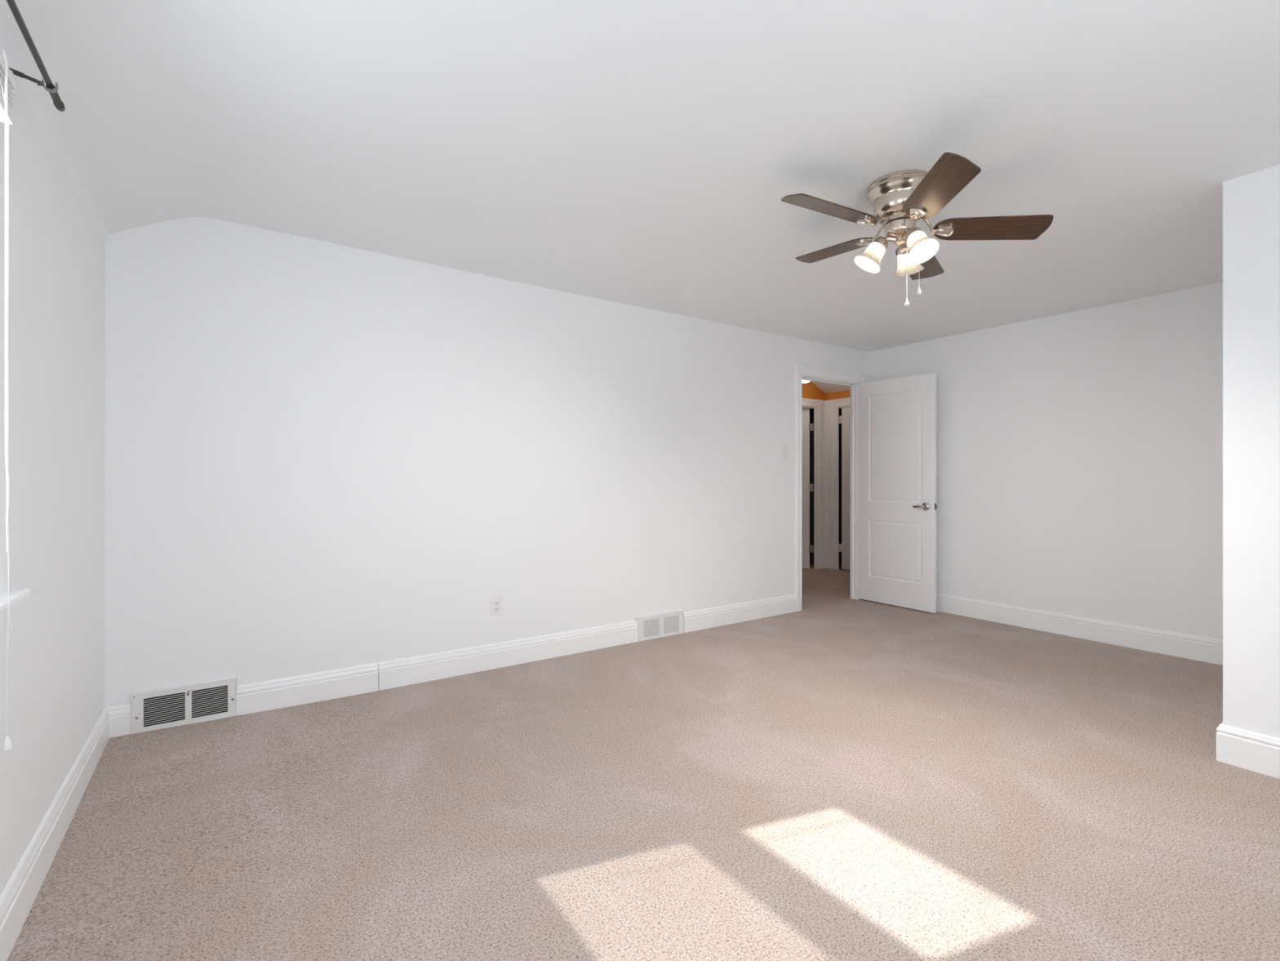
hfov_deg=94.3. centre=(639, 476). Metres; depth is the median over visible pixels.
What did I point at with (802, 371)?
doorway
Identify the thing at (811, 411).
door
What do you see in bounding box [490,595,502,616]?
power outlet
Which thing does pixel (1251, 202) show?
wall partition
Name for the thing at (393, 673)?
baseboard
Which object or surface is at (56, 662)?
wall
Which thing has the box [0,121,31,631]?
window
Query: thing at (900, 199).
ceiling fan
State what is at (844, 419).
door
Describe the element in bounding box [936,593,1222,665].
baseboard
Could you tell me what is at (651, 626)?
air vent
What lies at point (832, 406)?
trim
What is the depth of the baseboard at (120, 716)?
2.61 m
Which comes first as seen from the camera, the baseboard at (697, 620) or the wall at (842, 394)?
the baseboard at (697, 620)
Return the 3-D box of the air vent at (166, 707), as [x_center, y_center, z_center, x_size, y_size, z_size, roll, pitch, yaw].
[-2.098,1.054,2.741,0.393,0.189,0.030,0,0,-34]
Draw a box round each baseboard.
[0,706,109,960]
[106,702,131,737]
[236,619,637,715]
[683,593,796,632]
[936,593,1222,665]
[1216,721,1279,778]
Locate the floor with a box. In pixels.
[6,551,1279,960]
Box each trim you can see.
[801,397,825,568]
[825,397,849,569]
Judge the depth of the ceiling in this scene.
2.08 m
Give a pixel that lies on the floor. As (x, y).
(839, 777)
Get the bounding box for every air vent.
[130,675,237,733]
[635,608,683,641]
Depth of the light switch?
5.03 m
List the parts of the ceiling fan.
blade, blade, iron plate, iron plate, lamp shade, lamp arm, lamp arm, lamp shade, lamp arm, iron plate, light bulb, blade, lamp shade, blade, iron plate, blade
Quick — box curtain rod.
[5,0,65,111]
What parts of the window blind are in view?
pull cord, lift cord, rail, cord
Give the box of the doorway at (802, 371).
[795,363,870,611]
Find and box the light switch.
[782,444,788,459]
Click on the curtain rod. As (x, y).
(59, 104)
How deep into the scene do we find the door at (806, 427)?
7.43 m
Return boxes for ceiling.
[0,0,1279,393]
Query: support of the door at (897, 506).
attached to the doorway at (802, 371)
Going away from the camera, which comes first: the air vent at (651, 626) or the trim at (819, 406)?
the air vent at (651, 626)
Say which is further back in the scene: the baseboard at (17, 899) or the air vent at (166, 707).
the air vent at (166, 707)
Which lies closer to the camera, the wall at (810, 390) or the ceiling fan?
the ceiling fan
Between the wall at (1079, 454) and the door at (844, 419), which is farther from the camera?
the door at (844, 419)
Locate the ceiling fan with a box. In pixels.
[781,152,1053,306]
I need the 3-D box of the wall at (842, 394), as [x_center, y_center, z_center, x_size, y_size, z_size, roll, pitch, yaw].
[2.803,0.072,7.039,0.100,2.285,1.392,0,0,-34]
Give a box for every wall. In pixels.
[0,46,105,895]
[105,217,867,706]
[801,381,825,408]
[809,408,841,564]
[825,390,849,399]
[867,282,1222,639]
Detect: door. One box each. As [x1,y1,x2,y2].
[801,408,813,568]
[839,407,849,569]
[857,372,937,613]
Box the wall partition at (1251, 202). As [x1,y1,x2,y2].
[1222,164,1279,737]
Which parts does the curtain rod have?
rod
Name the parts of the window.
casing, sill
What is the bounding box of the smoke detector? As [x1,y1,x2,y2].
[1215,272,1222,281]
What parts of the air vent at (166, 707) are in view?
louvre panel, louvre panel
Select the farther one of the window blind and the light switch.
the light switch
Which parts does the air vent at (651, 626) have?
louvre panel, louvre panel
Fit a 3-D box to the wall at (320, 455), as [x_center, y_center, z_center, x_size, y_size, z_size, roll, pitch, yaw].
[-0.052,-0.006,4.199,5.626,2.443,0.065,0,0,-34]
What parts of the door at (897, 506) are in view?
lever, handle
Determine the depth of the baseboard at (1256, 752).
2.34 m
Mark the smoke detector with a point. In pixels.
(1220, 276)
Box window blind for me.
[0,48,16,750]

